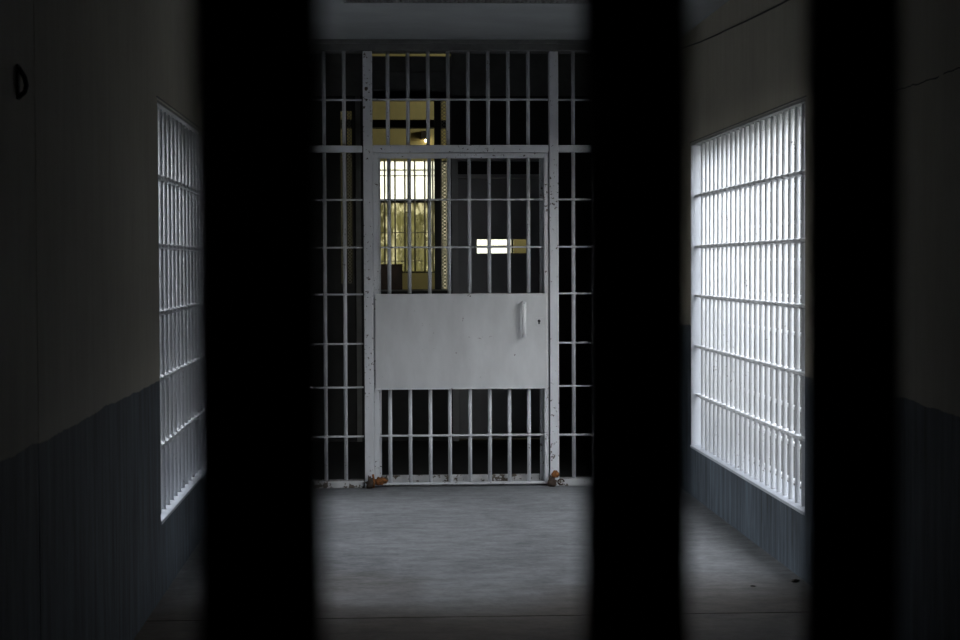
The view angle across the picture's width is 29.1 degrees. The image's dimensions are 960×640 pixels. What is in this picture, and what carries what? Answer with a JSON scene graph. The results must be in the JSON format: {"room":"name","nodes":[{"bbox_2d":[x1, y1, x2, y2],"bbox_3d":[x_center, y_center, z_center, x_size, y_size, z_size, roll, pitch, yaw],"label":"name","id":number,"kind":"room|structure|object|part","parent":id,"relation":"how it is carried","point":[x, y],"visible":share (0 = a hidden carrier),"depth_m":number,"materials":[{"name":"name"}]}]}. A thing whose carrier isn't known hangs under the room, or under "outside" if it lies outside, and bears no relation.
{"room":"prison interior","nodes":[
{"label":"prison interior","id":0,"kind":"room"},
{"bbox_2d":[0,0,192,639],"bbox_3d":[-1.190,-0.134,4.574,0.160,2.580,12.460,0,2,-3],"label":"wall","id":1,"kind":"structure","parent":0,"point":[86,552],"depth_m":5.36,"materials":[{"name":"paint"}]},
{"bbox_2d":[16,64,28,99],"bbox_3d":[-1.091,-0.568,4.415,0.029,0.084,0.024,0,2,-3],"label":"wall bracket","id":2,"kind":"object","parent":1,"relation":"attached to","point":[19,71],"visible":1,"depth_m":4.41,"materials":[{"name":"black paint"}]},
{"bbox_3d":[-1.102,-0.568,4.414,0.006,0.084,0.024,0,2,-3],"label":"plate","id":3,"kind":"part","parent":2,"relation":"part of","materials":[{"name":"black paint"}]},
{"bbox_2d":[156,96,191,524],"bbox_3d":[-1.404,-0.076,8.611,0.186,1.658,2.980,0,2,-3],"label":"window","id":4,"kind":"structure","parent":1,"relation":"in","point":[174,504],"depth_m":7.75,"materials":[{"name":"metal"}]},
{"bbox_2d":[157,106,191,513],"bbox_3d":[-1.351,-0.074,8.619,0.043,1.624,2.932,0,2,-3],"label":"window grille","id":5,"kind":"object","parent":4,"relation":"attached to","point":[172,136],"visible":0.41,"depth_m":7.94,"materials":[{"name":"white metal"}]},
{"bbox_3d":[-1.352,-0.333,8.611,0.043,0.021,2.932,0,2,-3],"label":"rail","id":6,"kind":"part","parent":5,"relation":"part of","materials":[{"name":"grey metal"}]},
{"bbox_3d":[-1.353,-0.607,8.603,0.043,0.021,2.932,0,2,-3],"label":"rail","id":7,"kind":"part","parent":5,"relation":"part of","materials":[{"name":"grey metal"}]},
{"bbox_3d":[-1.351,-0.065,8.620,0.043,0.021,2.932,0,2,-3],"label":"rail","id":8,"kind":"part","parent":5,"relation":"part of","materials":[{"name":"white metal"}]},
{"bbox_3d":[-1.350,0.199,8.627,0.043,0.021,2.932,0,2,-3],"label":"rail","id":9,"kind":"part","parent":5,"relation":"part of","materials":[{"name":"white metal"}]},
{"bbox_3d":[-1.349,0.469,8.636,0.043,0.021,2.932,0,2,-3],"label":"rail","id":10,"kind":"part","parent":5,"relation":"part of","materials":[{"name":"white metal"}]},
{"bbox_3d":[-1.390,0.745,8.642,0.164,0.014,2.934,0,2,-3],"label":"sill","id":11,"kind":"part","parent":4,"relation":"part of","materials":[{"name":"white paint"}]},
{"bbox_2d":[341,54,525,288],"bbox_3d":[-0.599,-1.456,21.564,5.400,4.200,0.200,0,2,-3],"label":"wall","id":12,"kind":"structure","parent":0,"point":[397,108],"depth_m":21.43,"materials":[{"name":"beige paint"}]},
{"bbox_2d":[341,153,351,282],"bbox_3d":[-1.558,-1.193,21.543,0.185,1.553,0.040,0,2,-3],"label":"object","id":13,"kind":"structure","parent":12,"relation":"in","point":[341,153],"depth_m":21.54,"materials":[{"name":"metal"}]},
{"bbox_2d":[380,161,433,272],"bbox_3d":[-0.950,-1.197,21.503,0.886,1.304,0.030,0,2,-3],"label":"window grille","id":14,"kind":"object","parent":12,"relation":"in","point":[384,175],"visible":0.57,"depth_m":21.50,"materials":[{"name":"metal"}]},
{"bbox_3d":[-0.952,-1.675,21.489,0.886,0.010,0.030,0,2,-3],"label":"rail","id":15,"kind":"part","parent":14,"relation":"part of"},
{"bbox_3d":[-0.950,-1.015,21.509,0.886,0.010,0.030,0,2,-3],"label":"rail","id":16,"kind":"part","parent":14,"relation":"part of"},
{"bbox_2d":[380,161,434,272],"bbox_3d":[-0.954,-1.200,21.583,0.886,1.304,0.060,0,2,-3],"label":"window","id":17,"kind":"structure","parent":12,"relation":"in","point":[399,164],"depth_m":21.59,"materials":[{"name":"glass"}]},
{"bbox_3d":[-0.956,-1.629,21.570,0.846,0.446,0.004,0,2,-3],"label":"pane","id":18,"kind":"part","parent":17,"relation":"part of","materials":[{"name":"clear glass"}]},
{"bbox_3d":[-0.953,-0.967,21.590,0.846,0.798,0.004,0,2,-3],"label":"pane","id":19,"kind":"part","parent":17,"relation":"part of","materials":[{"name":"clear glass"}]},
{"bbox_2d":[421,131,425,141],"bbox_3d":[-0.639,-2.119,21.382,0.093,0.128,0.120,0,2,-3],"label":"wall lamp","id":20,"kind":"object","parent":12,"relation":"attached to","point":[423,133],"visible":0.52,"depth_m":21.32,"materials":[{"name":"metal"}]},
{"bbox_2d":[441,161,446,288],"bbox_3d":[-0.401,-1.098,21.604,0.163,1.513,0.040,0,2,-3],"label":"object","id":21,"kind":"structure","parent":12,"relation":"in","point":[443,161],"depth_m":21.60,"materials":[{"name":"metal"}]},
{"bbox_2d":[477,239,512,252],"bbox_3d":[0.097,-0.948,21.634,0.576,0.534,0.040,0,2,-3],"label":"window","id":22,"kind":"structure","parent":12,"relation":"in","point":[480,242],"depth_m":21.64,"materials":[{"name":"glass"}]},
{"bbox_2d":[326,54,581,441],"bbox_3d":[-0.191,-1.216,13.523,5.400,4.200,0.150,0,2,-3],"label":"wall","id":23,"kind":"structure","parent":0,"point":[538,110],"depth_m":13.48,"materials":[{"name":"paint"}]},
{"bbox_2d":[341,110,351,282],"bbox_3d":[-0.971,-0.896,13.477,0.072,1.258,0.040,0,2,-3],"label":"gate","id":24,"kind":"object","parent":23,"relation":"attached to","point":[347,184],"visible":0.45,"depth_m":13.47,"materials":[{"name":"metal"}]},
{"bbox_3d":[-0.972,-0.896,13.477,0.013,1.258,0.040,0,2,-3],"label":"gate post","id":25,"kind":"part","parent":24,"relation":"part of","materials":[{"name":"metal"}]},
{"bbox_2d":[355,96,361,441],"bbox_3d":[-0.882,-0.369,13.458,0.036,2.515,0.020,0,2,-3],"label":"trim","id":26,"kind":"structure","parent":23,"relation":"attached to","point":[357,103],"depth_m":13.45,"materials":[{"name":"grey metal"}]},
{"bbox_2d":[372,56,450,98],"bbox_3d":[-0.524,-1.761,13.509,0.625,0.319,0.090,0,2,-3],"label":"wall","id":27,"kind":"structure","parent":23,"relation":"attached to","point":[397,64],"depth_m":13.47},
{"bbox_2d":[381,289,452,290],"bbox_3d":[-0.517,-0.217,13.531,0.626,0.011,0.240,0,2,-3],"label":"trim","id":28,"kind":"structure","parent":23,"relation":"attached to","point":[402,289],"depth_m":13.42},
{"bbox_2d":[381,264,402,289],"bbox_3d":[-0.665,-0.315,13.495,0.202,0.185,0.180,0,2,-3],"label":"wooden box","id":29,"kind":"object","parent":28,"relation":"on","point":[396,269],"visible":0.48,"depth_m":13.41,"materials":[{"name":"brown wood"}]},
{"bbox_3d":[-0.665,-0.402,13.493,0.202,0.011,0.180,0,2,-3],"label":"box lid","id":30,"kind":"part","parent":29,"relation":"part of","materials":[{"name":"brown wood"}]},
{"bbox_2d":[434,101,451,288],"bbox_3d":[-0.270,-0.913,13.512,0.126,1.378,0.040,0,2,-3],"label":"gate","id":31,"kind":"object","parent":23,"relation":"attached to","point":[438,164],"visible":0.54,"depth_m":13.50,"materials":[{"name":"metal"}]},
{"bbox_3d":[-0.309,-0.913,13.511,0.048,1.378,0.040,0,2,-3],"label":"gate post","id":32,"kind":"part","parent":31,"relation":"part of","materials":[{"name":"metal"}]},
{"bbox_3d":[-0.219,-0.913,13.515,0.024,1.378,0.040,0,2,-3],"label":"gate post","id":33,"kind":"part","parent":31,"relation":"part of","materials":[{"name":"metal"}]},
{"bbox_2d":[452,158,548,440],"bbox_3d":[0.154,-0.151,13.572,0.717,2.065,0.150,0,2,-3],"label":"door","id":34,"kind":"structure","parent":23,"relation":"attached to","point":[478,165],"depth_m":13.55,"materials":[{"name":"grey paint"}]},
{"bbox_3d":[0.160,-0.540,13.543,0.390,0.126,0.006,0,2,-3],"label":"slot frame","id":35,"kind":"part","parent":34,"relation":"part of","materials":[{"name":"grey paint"}]},
{"bbox_2d":[134,438,803,639],"bbox_3d":[-0.005,1.036,10.098,5.400,0.100,23.300,0,2,-3],"label":"floor","id":36,"kind":"structure","parent":0,"point":[502,561],"depth_m":7.93,"materials":[{"name":"concrete"}]},
{"bbox_2d":[188,0,326,639],"bbox_3d":[-0.055,0.000,0.349,0.030,0.119,0.045,-2,2,-44],"label":"bar","id":37,"kind":"object","parent":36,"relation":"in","point":[258,294],"depth_m":0.35,"materials":[{"name":"black paint"}]},
{"bbox_2d":[365,474,387,488],"bbox_3d":[-0.597,0.938,10.672,0.140,0.098,0.049,0,2,-3],"label":"rusted pivot","id":38,"kind":"object","parent":36,"relation":"on","point":[371,482],"visible":1,"depth_m":10.67,"materials":[{"name":"brown metal"}]},
{"bbox_2d":[323,51,581,487],"bbox_3d":[-0.139,-0.293,10.748,2.567,2.519,0.130,0,2,-3],"label":"partition","id":39,"kind":"object","parent":36,"relation":"on","point":[552,148],"visible":0.38,"depth_m":10.70,"materials":[{"name":"white paint"}]},
{"bbox_3d":[-1.052,-1.268,10.657,0.742,0.013,0.032,0,2,-3],"label":"rail","id":40,"kind":"part","parent":39,"relation":"part of","materials":[{"name":"grey metal"}]},
{"bbox_3d":[-1.049,-0.417,10.683,0.742,0.013,0.032,0,2,-3],"label":"rail","id":41,"kind":"part","parent":39,"relation":"part of","materials":[{"name":"grey metal"}]},
{"bbox_3d":[-1.050,-0.692,10.675,0.742,0.013,0.032,0,2,-3],"label":"rail","id":42,"kind":"part","parent":39,"relation":"part of","materials":[{"name":"grey metal"}]},
{"bbox_3d":[-1.046,0.140,10.700,0.742,0.013,0.032,0,2,-3],"label":"rail","id":43,"kind":"part","parent":39,"relation":"part of","materials":[{"name":"white metal"}]},
{"bbox_3d":[-1.048,-0.146,10.691,0.742,0.013,0.032,0,2,-3],"label":"rail","id":44,"kind":"part","parent":39,"relation":"part of","materials":[{"name":"grey metal"}]},
{"bbox_3d":[-1.046,0.393,10.707,0.742,0.013,0.032,0,2,-3],"label":"rail","id":45,"kind":"part","parent":39,"relation":"part of","materials":[{"name":"white metal"}]},
{"bbox_3d":[-1.044,0.677,10.716,0.742,0.013,0.032,0,2,-3],"label":"rail","id":46,"kind":"part","parent":39,"relation":"part of","materials":[{"name":"white metal"}]},
{"bbox_3d":[-0.645,-0.288,10.705,0.054,2.517,0.085,0,2,-3],"label":"post","id":47,"kind":"part","parent":39,"relation":"part of","materials":[{"name":"grey metal"}]},
{"bbox_3d":[-0.141,-0.990,10.708,2.565,0.043,0.068,0,2,-3],"label":"transom rail","id":48,"kind":"part","parent":39,"relation":"part of","materials":[{"name":"grey metal"}]},
{"bbox_3d":[-0.115,-1.275,10.705,1.020,0.013,0.032,0,2,-3],"label":"rail","id":49,"kind":"part","parent":39,"relation":"part of","materials":[{"name":"grey metal"}]},
{"bbox_2d":[373,153,548,484],"bbox_3d":[-0.108,-0.005,10.700,1.013,1.920,0.136,0,2,-3],"label":"gate","id":50,"kind":"object","parent":39,"relation":"attached to","point":[489,340],"visible":1,"depth_m":10.71,"materials":[{"name":"grey metal"}]},
{"bbox_3d":[-0.111,-0.950,10.714,0.962,0.028,0.046,0,2,-3],"label":"rail","id":51,"kind":"part","parent":50,"relation":"part of","materials":[{"name":"grey metal"}]},
{"bbox_3d":[-0.109,-0.422,10.730,0.962,0.013,0.032,0,2,-3],"label":"rail","id":52,"kind":"part","parent":50,"relation":"part of","materials":[{"name":"grey metal"}]},
{"bbox_3d":[-0.110,-0.697,10.722,0.962,0.013,0.032,0,2,-3],"label":"rail","id":53,"kind":"part","parent":50,"relation":"part of","materials":[{"name":"grey metal"}]},
{"bbox_3d":[-0.108,0.121,10.707,0.994,0.547,0.012,0,2,-3],"label":"door plate","id":54,"kind":"part","parent":50,"relation":"part of","materials":[{"name":"white paint"}]},
{"bbox_3d":[-0.104,0.670,10.763,0.962,0.013,0.032,0,2,-3],"label":"rail","id":55,"kind":"part","parent":50,"relation":"part of","materials":[{"name":"white metal"}]},
{"bbox_3d":[-0.103,0.948,10.768,0.962,0.011,0.050,0,2,-3],"label":"rail","id":56,"kind":"part","parent":50,"relation":"part of","materials":[{"name":"grey metal"}]},
{"bbox_3d":[0.254,-0.003,10.663,0.025,0.203,0.025,0,2,-3],"label":"handle","id":57,"kind":"part","parent":50,"relation":"part of","materials":[{"name":"white paint"}]},
{"bbox_3d":[0.345,0.011,10.719,0.043,0.049,0.003,0,2,-3],"label":"lock plate","id":58,"kind":"part","parent":50,"relation":"part of","materials":[{"name":"white paint"}]},
{"bbox_3d":[0.428,-0.294,10.759,0.052,2.517,0.085,0,2,-3],"label":"post","id":59,"kind":"part","parent":39,"relation":"part of","materials":[{"name":"grey metal"}]},
{"bbox_3d":[0.793,-1.279,10.751,0.694,0.013,0.032,0,2,-3],"label":"rail","id":60,"kind":"part","parent":39,"relation":"part of","materials":[{"name":"grey metal"}]},
{"bbox_3d":[0.800,0.382,10.801,0.694,0.013,0.032,0,2,-3],"label":"rail","id":61,"kind":"part","parent":39,"relation":"part of","materials":[{"name":"white metal"}]},
{"bbox_3d":[0.799,0.130,10.793,0.694,0.013,0.032,0,2,-3],"label":"rail","id":62,"kind":"part","parent":39,"relation":"part of","materials":[{"name":"white metal"}]},
{"bbox_3d":[0.798,-0.156,10.784,0.694,0.013,0.032,0,2,-3],"label":"rail","id":63,"kind":"part","parent":39,"relation":"part of","materials":[{"name":"grey metal"}]},
{"bbox_3d":[0.797,-0.427,10.776,0.694,0.013,0.032,0,2,-3],"label":"rail","id":64,"kind":"part","parent":39,"relation":"part of","materials":[{"name":"grey metal"}]},
{"bbox_3d":[0.796,-0.702,10.768,0.694,0.013,0.032,0,2,-3],"label":"rail","id":65,"kind":"part","parent":39,"relation":"part of","materials":[{"name":"grey metal"}]},
{"bbox_3d":[0.801,0.667,10.809,0.694,0.013,0.032,0,2,-3],"label":"rail","id":66,"kind":"part","parent":39,"relation":"part of","materials":[{"name":"white metal"}]},
{"bbox_2d":[547,470,564,486],"bbox_3d":[0.440,0.924,10.724,0.103,0.108,0.046,0,2,-3],"label":"rusted pivot","id":67,"kind":"object","parent":36,"relation":"on","point":[551,482],"visible":1,"depth_m":10.71,"materials":[{"name":"brown metal"}]},
{"bbox_2d":[323,0,728,39],"bbox_3d":[0.170,-1.489,4.527,2.887,0.120,12.610,0,2,-3],"label":"ceiling","id":68,"kind":"structure","parent":0,"point":[340,21],"depth_m":9.79,"materials":[{"name":"paint"}]},
{"bbox_2d":[323,39,580,53],"bbox_3d":[-0.144,-1.582,10.709,2.567,0.061,0.190,0,2,-3],"label":"trim","id":69,"kind":"structure","parent":68,"relation":"attached to","point":[331,46],"depth_m":10.63,"materials":[{"name":"metal"}]},
{"bbox_2d":[339,0,580,3],"bbox_3d":[0.037,-1.607,8.589,1.404,0.126,1.084,0,2,-3],"label":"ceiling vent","id":70,"kind":"object","parent":68,"relation":"in","point":[340,1],"visible":0.74,"depth_m":9.08,"materials":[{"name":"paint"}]},
{"bbox_2d":[581,0,690,639],"bbox_3d":[0.019,0.000,0.421,0.036,0.144,0.045,-2,2,-44],"label":"bar","id":71,"kind":"object","parent":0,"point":[636,107],"depth_m":0.43,"materials":[{"name":"black paint"}]},
{"bbox_2d":[759,116,801,481],"bbox_3d":[-0.050,-1.134,10.762,5.600,4.200,0.160,0,2,-3],"label":"wall","id":72,"kind":"structure","parent":0,"point":[800,116],"depth_m":10.81,"materials":[{"name":"paint"}]},
{"bbox_2d":[690,0,959,639],"bbox_3d":[1.533,-0.149,4.711,0.160,2.580,12.460,0,2,-3],"label":"wall","id":73,"kind":"structure","parent":0,"point":[756,66],"depth_m":5.91,"materials":[{"name":"paint"}]},
{"bbox_2d":[690,0,788,45],"bbox_3d":[1.246,-1.420,8.550,0.008,0.157,4.159,0,2,-3],"label":"cable","id":74,"kind":"object","parent":73,"relation":"attached to","point":[779,4],"visible":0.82,"depth_m":8.67,"materials":[{"name":"black paint"}]},
{"bbox_2d":[691,96,804,514],"bbox_3d":[1.331,-0.097,8.885,0.186,1.698,2.850,0,2,-3],"label":"window","id":75,"kind":"structure","parent":73,"relation":"in","point":[695,146],"depth_m":10.27,"materials":[{"name":"metal"}]},
{"bbox_3d":[1.323,0.744,8.915,0.164,0.014,2.804,0,2,-3],"label":"sill","id":76,"kind":"part","parent":75,"relation":"part of","materials":[{"name":"white paint"}]},
{"bbox_2d":[695,104,804,506],"bbox_3d":[1.278,-0.095,8.887,0.043,1.664,2.802,0,2,-3],"label":"window grille","id":77,"kind":"object","parent":75,"relation":"attached to","point":[730,181],"visible":0.97,"depth_m":8.76,"materials":[{"name":"white metal"}]},
{"bbox_3d":[1.280,0.456,8.904,0.043,0.021,2.802,0,2,-3],"label":"rail","id":78,"kind":"part","parent":77,"relation":"part of","materials":[{"name":"white metal"}]},
{"bbox_3d":[1.279,0.186,8.896,0.043,0.021,2.802,0,2,-3],"label":"rail","id":79,"kind":"part","parent":77,"relation":"part of","materials":[{"name":"white metal"}]},
{"bbox_3d":[1.278,-0.093,8.887,0.043,0.021,2.802,0,2,-3],"label":"rail","id":80,"kind":"part","parent":77,"relation":"part of","materials":[{"name":"white metal"}]},
{"bbox_3d":[1.277,-0.366,8.879,0.043,0.021,2.802,0,2,-3],"label":"rail","id":81,"kind":"part","parent":77,"relation":"part of","materials":[{"name":"grey metal"}]},
{"bbox_3d":[1.276,-0.646,8.871,0.043,0.021,2.802,0,2,-3],"label":"rail","id":82,"kind":"part","parent":77,"relation":"part of","materials":[{"name":"grey metal"}]},
{"bbox_3d":[1.414,-0.094,8.894,0.020,1.691,2.820,0,2,-3],"label":"sash","id":83,"kind":"part","parent":75,"relation":"part of","materials":[{"name":"white metal"}]},
{"bbox_2d":[804,0,902,639],"bbox_3d":[0.078,0.000,0.478,0.042,0.165,0.045,-2,2,-44],"label":"bar","id":84,"kind":"object","parent":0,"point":[853,210],"depth_m":0.49,"materials":[{"name":"black paint"}]},
{"bbox_3d":[-3.075,-1.233,16.115,0.100,4.300,10.840,0,2,-3],"label":"wall","id":85,"kind":"structure","parent":0,"visible":0},
{"bbox_2d":[341,120,445,128],"bbox_3d":[-0.470,-2.005,18.949,5.400,0.077,0.200,0,2,-3],"label":"trim","id":86,"kind":"structure","parent":85,"relation":"attached to","point":[376,124],"depth_m":18.84,"materials":[{"name":"paint"}]}
]}

